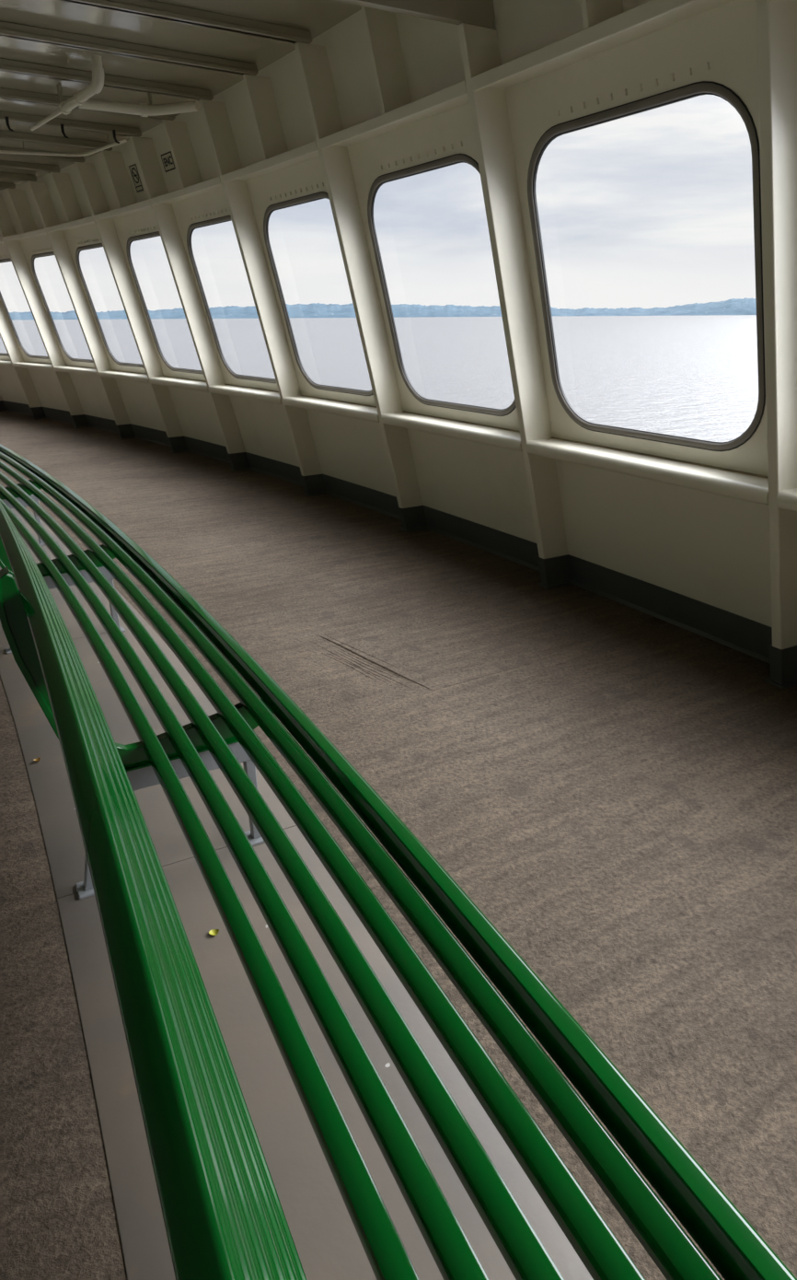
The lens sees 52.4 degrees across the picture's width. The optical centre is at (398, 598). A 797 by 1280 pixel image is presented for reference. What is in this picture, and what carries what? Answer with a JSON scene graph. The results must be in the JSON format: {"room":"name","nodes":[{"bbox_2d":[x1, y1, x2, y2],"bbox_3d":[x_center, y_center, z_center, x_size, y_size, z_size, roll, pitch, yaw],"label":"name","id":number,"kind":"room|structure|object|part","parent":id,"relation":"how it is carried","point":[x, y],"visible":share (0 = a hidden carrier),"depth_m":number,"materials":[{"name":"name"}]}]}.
{"room":"ferry passenger deck","nodes":[
{"label":"ferry passenger deck","id":0,"kind":"room"},
{"bbox_2d":[0,0,361,190],"bbox_3d":[-4.999,-3.425,5.468,16.763,0.042,20.203,0,19,0],"label":"ceiling","id":1,"kind":"structure","parent":0,"point":[317,17],"depth_m":4.63,"materials":[{"name":"paint"}]},
{"bbox_2d":[0,182,15,188],"bbox_3d":[-5.707,-4.259,8.030,2.748,0.060,2.468,0,19,0],"label":"beam","id":2,"kind":"structure","parent":1,"relation":"attached to","point":[3,185],"depth_m":9.12,"materials":[{"name":"metal"}]},
{"bbox_2d":[4,116,12,131],"bbox_3d":[-2.784,-3.391,5.795,0.050,0.095,0.030,0,19,0],"label":"hook","id":3,"kind":"object","parent":1,"relation":"attached to","point":[5,117],"visible":1,"depth_m":5.79,"materials":[{"name":"black metal"}]},
{"bbox_2d":[0,171,37,181],"bbox_3d":[-5.258,-4.095,7.549,2.791,0.060,2.418,0,19,0],"label":"beam","id":4,"kind":"structure","parent":1,"relation":"attached to","point":[3,175],"depth_m":8.54,"materials":[{"name":"metal"}]},
{"bbox_2d":[0,160,60,172],"bbox_3d":[-4.818,-3.927,7.060,2.834,0.060,2.368,0,19,0],"label":"beam","id":5,"kind":"structure","parent":1,"relation":"attached to","point":[6,164],"depth_m":7.97,"materials":[{"name":"metal"}]},
{"bbox_2d":[0,146,85,162],"bbox_3d":[-4.388,-3.757,6.564,2.875,0.060,2.317,0,19,0],"label":"beam","id":6,"kind":"structure","parent":1,"relation":"attached to","point":[52,157],"depth_m":7.41,"materials":[{"name":"metal"}]},
{"bbox_2d":[0,129,112,151],"bbox_3d":[-3.967,-3.584,6.060,2.916,0.060,2.265,0,19,0],"label":"beam","id":7,"kind":"structure","parent":1,"relation":"attached to","point":[4,134],"depth_m":6.81,"materials":[{"name":"metal"}]},
{"bbox_2d":[60,124,68,138],"bbox_3d":[-2.487,-3.476,6.032,0.050,0.095,0.030,0,19,0],"label":"hook","id":8,"kind":"object","parent":1,"relation":"attached to","point":[62,125],"visible":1,"depth_m":6.03,"materials":[{"name":"black metal"}]},
{"bbox_2d":[0,133,128,156],"bbox_3d":[-2.980,-3.743,6.613,1.727,0.146,0.632,0,19,0],"label":"conduit","id":9,"kind":"object","parent":1,"relation":"hanging from","point":[122,141],"visible":0.9,"depth_m":6.80,"materials":[{"name":"white metal"}]},
{"bbox_2d":[0,110,141,137],"bbox_3d":[-3.556,-3.409,5.549,2.956,0.060,2.212,0,19,0],"label":"beam","id":10,"kind":"structure","parent":1,"relation":"attached to","point":[13,117],"depth_m":6.26,"materials":[{"name":"metal"}]},
{"bbox_2d":[0,87,175,120],"bbox_3d":[-3.155,-3.231,5.032,2.994,0.060,2.159,0,19,0],"label":"beam","id":11,"kind":"structure","parent":1,"relation":"attached to","point":[8,94],"depth_m":5.50,"materials":[{"name":"metal"}]},
{"bbox_2d":[0,58,213,100],"bbox_3d":[-2.764,-3.051,4.507,3.032,0.060,2.105,0,19,0],"label":"beam","id":12,"kind":"structure","parent":1,"relation":"attached to","point":[6,65],"depth_m":5.10,"materials":[{"name":"metal"}]},
{"bbox_2d":[29,55,200,130],"bbox_3d":[-1.985,-3.273,5.310,1.387,0.199,1.218,0,19,0],"label":"drain pipe","id":13,"kind":"object","parent":1,"relation":"hanging from","point":[81,98],"visible":0.98,"depth_m":5.25,"materials":[{"name":"white metal"}]},
{"bbox_3d":[-2.236,-3.303,5.337,0.015,0.148,0.015,7,21,21],"label":"hanger rod","id":14,"kind":"part","parent":13,"relation":"part of","materials":[{"name":"paint"}]},
{"bbox_3d":[-2.203,-3.289,5.297,0.015,0.148,0.015,-8,21,-21],"label":"hanger rod","id":15,"kind":"part","parent":13,"relation":"part of","materials":[{"name":"paint"}]},
{"bbox_3d":[-1.642,-3.309,5.355,0.020,0.155,0.020,7,21,21],"label":"hanger rod","id":16,"kind":"part","parent":13,"relation":"part of","materials":[{"name":"paint"}]},
{"bbox_2d":[112,129,119,143],"bbox_3d":[-2.171,-3.545,6.224,0.050,0.095,0.030,0,19,0],"label":"hook","id":17,"kind":"object","parent":1,"relation":"attached to","point":[113,131],"visible":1,"depth_m":6.22,"materials":[{"name":"black metal"}]},
{"bbox_2d":[0,21,258,75],"bbox_3d":[-2.383,-2.868,3.976,3.068,0.060,2.050,0,19,0],"label":"beam","id":18,"kind":"structure","parent":1,"relation":"attached to","point":[7,29],"depth_m":4.49,"materials":[{"name":"metal"}]},
{"bbox_2d":[56,0,313,43],"bbox_3d":[-2.013,-2.683,3.439,3.104,0.060,1.995,0,19,0],"label":"beam","id":19,"kind":"structure","parent":1,"relation":"attached to","point":[148,8],"depth_m":4.04,"materials":[{"name":"metal"}]},
{"bbox_2d":[335,0,495,28],"bbox_3d":[-1.241,-2.196,2.425,3.287,0.322,1.947,0,19,0],"label":"beam","id":20,"kind":"structure","parent":1,"relation":"attached to","point":[481,13],"depth_m":3.24,"materials":[{"name":"metal"}]},
{"bbox_2d":[0,0,771,627],"bbox_3d":[-3.598,-2.376,6.816,15.258,2.845,19.477,0,19,0],"label":"wall","id":21,"kind":"structure","parent":0,"point":[709,548],"depth_m":4.14,"materials":[{"name":"white metal"}]},
{"bbox_2d":[0,360,12,367],"bbox_3d":[-5.977,-3.529,12.120,1.143,0.073,1.112,0,19,0],"label":"window sill","id":22,"kind":"structure","parent":21,"relation":"attached to","point":[4,363],"depth_m":11.79,"materials":[{"name":"beige paint"}]},
{"bbox_2d":[0,301,42,407],"bbox_3d":[-5.569,-3.909,11.343,0.639,2.785,0.639,0,19,0],"label":"wall frame","id":23,"kind":"object","parent":21,"relation":"attached to","point":[6,334],"visible":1,"depth_m":11.60,"materials":[{"name":"beige paint"}]},
{"bbox_2d":[7,188,36,232],"bbox_3d":[-4.307,-4.441,9.300,0.226,0.451,0.206,0,19,0],"label":"stiffener","id":24,"kind":"structure","parent":21,"relation":"attached to","point":[17,197],"depth_m":9.28,"materials":[{"name":"beige paint"}]},
{"bbox_2d":[0,255,48,359],"bbox_3d":[-5.055,-3.892,10.874,0.984,1.298,1.007,0,19,0],"label":"window","id":25,"kind":"structure","parent":21,"relation":"in","point":[9,259],"depth_m":11.29,"materials":[{"name":"metal"}]},
{"bbox_2d":[3,228,46,241],"bbox_3d":[-4.268,-4.217,9.414,1.059,0.048,1.152,0,19,0],"label":"ledge","id":26,"kind":"object","parent":21,"relation":"attached to","point":[39,232],"visible":0.91,"depth_m":9.37,"materials":[{"name":"beige paint"}]},
{"bbox_2d":[12,361,53,371],"bbox_3d":[-4.956,-3.200,11.157,1.112,0.073,1.143,0,19,0],"label":"window sill","id":27,"kind":"structure","parent":21,"relation":"attached to","point":[23,365],"depth_m":11.10,"materials":[{"name":"beige paint"}]},
{"bbox_2d":[0,196,84,415],"bbox_3d":[-4.571,-3.575,10.367,0.660,2.785,0.618,0,19,0],"label":"wall frame","id":28,"kind":"object","parent":21,"relation":"attached to","point":[14,248],"visible":1,"depth_m":10.29,"materials":[{"name":"beige paint"}]},
{"bbox_2d":[30,247,93,362],"bbox_3d":[-4.073,-3.552,9.880,0.958,1.298,1.031,0,19,0],"label":"window","id":29,"kind":"structure","parent":21,"relation":"in","point":[33,257],"depth_m":10.19,"materials":[{"name":"metal"}]},
{"bbox_2d":[50,172,83,221],"bbox_3d":[-3.373,-4.092,8.281,0.232,0.451,0.199,0,19,0],"label":"stiffener","id":30,"kind":"structure","parent":21,"relation":"attached to","point":[64,188],"depth_m":8.26,"materials":[{"name":"beige paint"}]},
{"bbox_2d":[46,215,94,232],"bbox_3d":[-3.333,-3.867,8.394,1.025,0.048,1.180,0,19,0],"label":"ledge","id":31,"kind":"object","parent":21,"relation":"attached to","point":[89,220],"visible":0.87,"depth_m":8.35,"materials":[{"name":"beige paint"}]},
{"bbox_2d":[53,365,98,376],"bbox_3d":[-3.973,-2.859,10.160,1.079,0.073,1.173,0,19,0],"label":"window sill","id":32,"kind":"structure","parent":21,"relation":"attached to","point":[90,371],"depth_m":10.13,"materials":[{"name":"beige paint"}]},
{"bbox_2d":[27,180,130,425],"bbox_3d":[-3.610,-3.229,9.357,0.680,2.785,0.595,0,19,0],"label":"wall frame","id":33,"kind":"object","parent":21,"relation":"attached to","point":[40,191],"visible":1,"depth_m":9.23,"materials":[{"name":"beige paint"}]},
{"bbox_2d":[75,238,143,367],"bbox_3d":[-3.130,-3.200,8.854,0.931,1.298,1.054,0,19,0],"label":"window","id":34,"kind":"structure","parent":21,"relation":"in","point":[98,245],"depth_m":9.16,"materials":[{"name":"rubber"}]},
{"bbox_2d":[101,150,137,208],"bbox_3d":[-2.480,-3.731,7.231,0.238,0.451,0.192,0,19,0],"label":"stiffener","id":35,"kind":"structure","parent":21,"relation":"attached to","point":[114,161],"depth_m":7.21,"materials":[{"name":"beige paint"}]},
{"bbox_2d":[93,198,151,221],"bbox_3d":[-2.438,-3.507,7.343,0.989,0.048,1.207,0,19,0],"label":"ledge","id":36,"kind":"object","parent":21,"relation":"attached to","point":[144,205],"visible":0.88,"depth_m":7.30,"materials":[{"name":"beige paint"}]},
{"bbox_2d":[98,370,149,383],"bbox_3d":[-3.028,-2.506,9.130,1.045,0.073,1.201,0,19,0],"label":"window sill","id":37,"kind":"structure","parent":21,"relation":"attached to","point":[112,374],"depth_m":9.10,"materials":[{"name":"beige paint"}]},
{"bbox_2d":[74,162,183,437],"bbox_3d":[-2.689,-2.872,8.315,0.699,2.785,0.572,0,19,0],"label":"wall frame","id":38,"kind":"object","parent":21,"relation":"attached to","point":[87,173],"visible":1,"depth_m":8.18,"materials":[{"name":"beige paint"}]},
{"bbox_2d":[128,163,144,193],"bbox_3d":[-2.311,-3.701,7.146,0.058,0.215,0.155,-15,24,-35],"label":"sign","id":39,"kind":"object","parent":21,"relation":"attached to","point":[133,169],"visible":1,"depth_m":7.14,"materials":[{"name":"beige"}]},
{"bbox_2d":[126,225,203,374],"bbox_3d":[-2.227,-2.837,7.795,0.902,1.298,1.076,0,19,0],"label":"window","id":40,"kind":"structure","parent":21,"relation":"in","point":[131,239],"depth_m":8.10,"materials":[{"name":"rubber"}]},
{"bbox_2d":[160,151,175,172],"bbox_3d":[-1.866,-3.536,6.563,0.036,0.124,0.210,-14,23,-34],"label":"sign","id":41,"kind":"object","parent":21,"relation":"attached to","point":[168,160],"visible":1,"depth_m":6.56,"materials":[{"name":"beige plastic"}]},
{"bbox_2d":[149,375,209,392],"bbox_3d":[-2.124,-2.142,8.068,1.010,0.073,1.228,0,19,0],"label":"window sill","id":42,"kind":"structure","parent":21,"relation":"attached to","point":[178,382],"depth_m":8.02,"materials":[{"name":"beige paint"}]},
{"bbox_2d":[162,119,202,188],"bbox_3d":[-1.627,-3.361,6.151,0.244,0.451,0.184,0,19,0],"label":"stiffener","id":43,"kind":"structure","parent":21,"relation":"attached to","point":[177,132],"depth_m":6.13,"materials":[{"name":"beige paint"}]},
{"bbox_2d":[151,175,222,205],"bbox_3d":[-1.584,-3.135,6.261,0.953,0.048,1.232,0,19,0],"label":"ledge","id":44,"kind":"object","parent":21,"relation":"attached to","point":[215,183],"visible":0.9,"depth_m":6.21,"materials":[{"name":"beige paint"}]},
{"bbox_2d":[129,136,245,453],"bbox_3d":[-1.809,-2.504,7.241,0.717,2.785,0.548,0,19,0],"label":"wall frame","id":45,"kind":"object","parent":21,"relation":"attached to","point":[144,147],"visible":1,"depth_m":7.10,"materials":[{"name":"beige paint"}]},
{"bbox_2d":[186,209,276,383],"bbox_3d":[-1.366,-2.463,6.706,0.873,1.298,1.095,0,19,0],"label":"window","id":46,"kind":"structure","parent":21,"relation":"in","point":[226,218],"depth_m":7.00,"materials":[{"name":"metal"}]},
{"bbox_2d":[209,384,282,404],"bbox_3d":[-1.262,-1.767,6.976,0.973,0.073,1.252,0,19,0],"label":"window sill","id":47,"kind":"structure","parent":21,"relation":"attached to","point":[247,392],"depth_m":6.92,"materials":[{"name":"beige paint"}]},
{"bbox_2d":[198,98,322,476],"bbox_3d":[-0.971,-2.125,6.138,0.734,2.785,0.523,0,19,0],"label":"wall frame","id":48,"kind":"object","parent":21,"relation":"attached to","point":[215,115],"visible":1,"depth_m":5.99,"materials":[{"name":"beige paint"}]},
{"bbox_2d":[243,73,287,160],"bbox_3d":[-0.816,-2.979,5.042,0.249,0.451,0.176,0,19,0],"label":"stiffener","id":49,"kind":"structure","parent":21,"relation":"attached to","point":[260,90],"depth_m":5.02,"materials":[{"name":"beige paint"}]},
{"bbox_2d":[221,140,319,183],"bbox_3d":[-0.773,-2.754,5.151,0.915,0.048,1.255,0,19,0],"label":"ledge","id":50,"kind":"object","parent":21,"relation":"attached to","point":[308,151],"visible":0.92,"depth_m":5.08,"materials":[{"name":"beige paint"}]},
{"bbox_2d":[263,182,373,395],"bbox_3d":[-0.547,-2.079,5.588,0.842,1.298,1.114,0,19,0],"label":"window","id":51,"kind":"structure","parent":21,"relation":"in","point":[320,195],"depth_m":5.85,"materials":[{"name":"rubber"}]},
{"bbox_2d":[282,395,380,422],"bbox_3d":[-0.443,-1.381,5.855,0.935,0.073,1.276,0,19,0],"label":"window sill","id":52,"kind":"structure","parent":21,"relation":"attached to","point":[368,413],"depth_m":5.78,"materials":[{"name":"beige paint"}]},
{"bbox_2d":[294,41,423,508],"bbox_3d":[-0.176,-1.736,5.008,0.750,2.785,0.498,0,19,0],"label":"wall frame","id":53,"kind":"object","parent":21,"relation":"attached to","point":[313,60],"visible":0.92,"depth_m":4.84,"materials":[{"name":"beige paint"}]},
{"bbox_2d":[361,5,411,114],"bbox_3d":[-0.049,-2.589,3.906,0.254,0.451,0.168,0,19,0],"label":"stiffener","id":54,"kind":"structure","parent":21,"relation":"attached to","point":[381,26],"depth_m":3.89,"materials":[{"name":"beige paint"}]},
{"bbox_2d":[319,80,469,149],"bbox_3d":[-0.005,-2.362,4.013,0.876,0.048,1.276,0,19,0],"label":"ledge","id":55,"kind":"object","parent":21,"relation":"attached to","point":[455,96],"visible":0.89,"depth_m":3.92,"materials":[{"name":"beige paint"}]},
{"bbox_2d":[0,400,796,688],"bbox_3d":[-3.409,-1.148,7.357,14.867,0.168,19.238,0,19,0],"label":"baseboard","id":56,"kind":"structure","parent":21,"relation":"attached to","point":[749,636],"depth_m":4.79,"materials":[{"name":"grey paint"}]},
{"bbox_2d":[367,140,515,416],"bbox_3d":[0.228,-1.685,4.444,0.811,1.298,1.131,0,19,0],"label":"window","id":57,"kind":"structure","parent":21,"relation":"in","point":[457,158],"depth_m":4.64,"materials":[{"name":"rubber"}]},
{"bbox_2d":[380,410,523,452],"bbox_3d":[0.333,-0.986,4.706,0.895,0.073,1.297,0,19,0],"label":"window sill","id":58,"kind":"structure","parent":21,"relation":"attached to","point":[483,434],"depth_m":4.61,"materials":[{"name":"beige paint"}]},
{"bbox_2d":[457,23,569,558],"bbox_3d":[0.603,-1.220,3.909,0.710,2.523,0.439,0,19,0],"label":"wall frame","id":59,"kind":"object","parent":21,"relation":"attached to","point":[480,48],"visible":0.89,"depth_m":3.74,"materials":[{"name":"beige paint"}]},
{"bbox_2d":[470,0,733,91],"bbox_3d":[0.719,-1.962,2.850,0.835,0.048,1.296,0,19,0],"label":"ledge","id":60,"kind":"object","parent":21,"relation":"attached to","point":[653,16],"visible":1,"depth_m":2.84,"materials":[{"name":"beige paint"}]},
{"bbox_2d":[581,0,623,29],"bbox_3d":[0.674,-2.188,2.744,0.258,0.451,0.159,0,19,0],"label":"stiffener","id":61,"kind":"structure","parent":21,"relation":"attached to","point":[594,12],"depth_m":2.80,"materials":[{"name":"beige paint"}]},
{"bbox_2d":[527,61,766,451],"bbox_3d":[0.958,-1.282,3.272,0.779,1.298,1.146,0,19,0],"label":"window","id":62,"kind":"structure","parent":21,"relation":"in","point":[704,87],"depth_m":3.08,"materials":[{"name":"rubber"}]},
{"bbox_2d":[525,436,768,505],"bbox_3d":[1.064,-0.582,3.532,0.855,0.073,1.317,0,19,0],"label":"window sill","id":63,"kind":"structure","parent":21,"relation":"attached to","point":[747,486],"depth_m":3.38,"materials":[{"name":"beige paint"}]},
{"bbox_2d":[756,0,796,649],"bbox_3d":[1.280,-0.930,2.668,0.780,2.785,0.445,0,19,0],"label":"wall frame","id":64,"kind":"object","parent":21,"relation":"attached to","point":[776,19],"visible":0.91,"depth_m":2.58,"materials":[{"name":"beige paint"}]},
{"bbox_2d":[776,488,796,511],"bbox_3d":[1.749,-0.169,2.333,0.813,0.073,1.335,0,19,0],"label":"window sill","id":65,"kind":"structure","parent":21,"relation":"attached to","point":[786,499],"depth_m":2.85,"materials":[{"name":"beige paint"}]},
{"bbox_2d":[0,410,796,1279],"bbox_3d":[-4.649,-0.780,6.699,17.428,0.090,20.786,0,19,0],"label":"floor","id":66,"kind":"structure","parent":0,"point":[612,785],"depth_m":2.48,"materials":[{"name":"carpet"}]},
{"bbox_2d":[10,508,60,546],"bbox_3d":[-3.031,-0.568,5.936,1.630,0.002,1.905,0,19,0],"label":"floor strip","id":67,"kind":"object","parent":66,"relation":"on","point":[55,538],"visible":0.15,"depth_m":5.72,"materials":[{"name":"grey paint"}]},
{"bbox_2d":[0,541,149,652],"bbox_3d":[-1.991,-0.069,4.485,1.573,0.002,1.928,0,19,0],"label":"floor strip","id":68,"kind":"object","parent":66,"relation":"on","point":[75,630],"visible":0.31,"depth_m":4.11,"materials":[{"name":"grey paint"}]},
{"bbox_2d":[0,625,296,898],"bbox_3d":[-1.028,0.447,2.987,1.512,0.002,1.947,0,19,0],"label":"floor strip","id":69,"kind":"object","parent":66,"relation":"on","point":[49,780],"visible":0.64,"depth_m":2.61,"materials":[{"name":"grey paint"}]},
{"bbox_2d":[57,826,593,1279],"bbox_3d":[-0.149,0.976,1.452,1.440,0.002,1.947,0,19,0],"label":"floor strip","id":70,"kind":"object","parent":66,"relation":"on","point":[329,1246],"visible":0.52,"depth_m":1.54,"materials":[{"name":"grey paint"}]},
{"bbox_2d":[209,929,219,935],"bbox_3d":[-0.442,0.801,1.944,0.025,0.008,0.022,-11,22,-27],"label":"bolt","id":71,"kind":"object","parent":70,"relation":"on","point":[214,932],"visible":1,"depth_m":1.95,"materials":[{"name":"gold metal"}]},
{"bbox_2d":[0,443,796,1279],"bbox_3d":[-2.406,-0.394,4.093,7.121,0.877,10.704,0,19,0],"label":"bench","id":72,"kind":"object","parent":66,"relation":"on","point":[224,1216],"visible":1,"depth_m":1.11,"materials":[{"name":"green metal"}]},
{"bbox_3d":[-1.718,0.230,3.611,0.062,0.008,0.065,-12,22,-29],"label":"foot plate","id":73,"kind":"part","parent":72,"relation":"part of","materials":[{"name":"grey paint"}]},
{"bbox_3d":[-2.538,-0.879,4.994,0.629,0.552,0.058,-13,23,-32],"label":"support arm","id":74,"kind":"part","parent":72,"relation":"part of","materials":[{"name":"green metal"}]},
{"bbox_3d":[-2.514,-0.596,5.109,0.455,0.067,0.040,-13,23,-32],"label":"leg frame","id":75,"kind":"part","parent":72,"relation":"part of","materials":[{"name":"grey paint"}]},
{"bbox_3d":[-2.343,-0.484,5.270,0.033,0.258,0.029,-13,23,-32],"label":"leg","id":76,"kind":"part","parent":72,"relation":"part of","materials":[{"name":"grey paint"}]},
{"bbox_3d":[-1.537,-0.372,3.520,0.629,0.552,0.058,-12,22,-29],"label":"support arm","id":77,"kind":"part","parent":72,"relation":"part of","materials":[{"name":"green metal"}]},
{"bbox_3d":[-1.512,-0.088,3.634,0.455,0.067,0.040,-12,22,-29],"label":"leg frame","id":78,"kind":"part","parent":72,"relation":"part of","materials":[{"name":"grey paint"}]},
{"bbox_3d":[-0.801,0.750,2.101,0.062,0.008,0.065,-10,22,-27],"label":"foot plate","id":79,"kind":"part","parent":72,"relation":"part of","materials":[{"name":"grey paint"}]},
{"bbox_3d":[-0.781,0.622,2.068,0.073,0.258,0.029,-10,22,-27],"label":"leg","id":80,"kind":"part","parent":72,"relation":"part of","materials":[{"name":"grey paint"}]},
{"bbox_3d":[-1.335,0.026,3.787,0.033,0.258,0.029,-12,22,-29],"label":"leg","id":81,"kind":"part","parent":72,"relation":"part of","materials":[{"name":"grey paint"}]},
{"bbox_3d":[-0.615,0.151,2.002,0.629,0.552,0.058,-10,22,-27],"label":"support arm","id":82,"kind":"part","parent":72,"relation":"part of","materials":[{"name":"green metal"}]},
{"bbox_3d":[-2.412,-0.654,3.974,0.617,0.219,12.279,-12,22,-31],"label":"rail","id":83,"kind":"part","parent":72,"relation":"part of","materials":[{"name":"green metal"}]},
{"bbox_3d":[-0.589,0.435,2.114,0.455,0.067,0.040,-10,22,-27],"label":"leg frame","id":84,"kind":"part","parent":72,"relation":"part of","materials":[{"name":"grey paint"}]},
{"bbox_3d":[-0.407,0.553,2.259,0.033,0.258,0.029,-10,22,-27],"label":"leg","id":85,"kind":"part","parent":72,"relation":"part of","materials":[{"name":"grey paint"}]},
{"bbox_3d":[-0.403,0.676,2.304,0.062,0.008,0.066,-10,22,-27],"label":"foot plate","id":86,"kind":"part","parent":72,"relation":"part of","materials":[{"name":"grey paint"}]},
{"label":"outside","id":87,"kind":"structure","parent":0,"visible":0},
{"bbox_2d":[9,297,756,319],"bbox_3d":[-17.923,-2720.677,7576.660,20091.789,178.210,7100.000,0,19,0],"label":"hills","id":88,"kind":"structure","parent":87,"point":[745,306],"depth_m":8570.76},
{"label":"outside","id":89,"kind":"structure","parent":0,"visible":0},
{"bbox_2d":[0,314,758,442],"bbox_3d":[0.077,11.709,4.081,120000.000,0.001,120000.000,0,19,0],"label":"sea","id":90,"kind":"structure","parent":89,"point":[692,377],"depth_m":252.57,"materials":[{"name":"grey liquid"}]}
]}

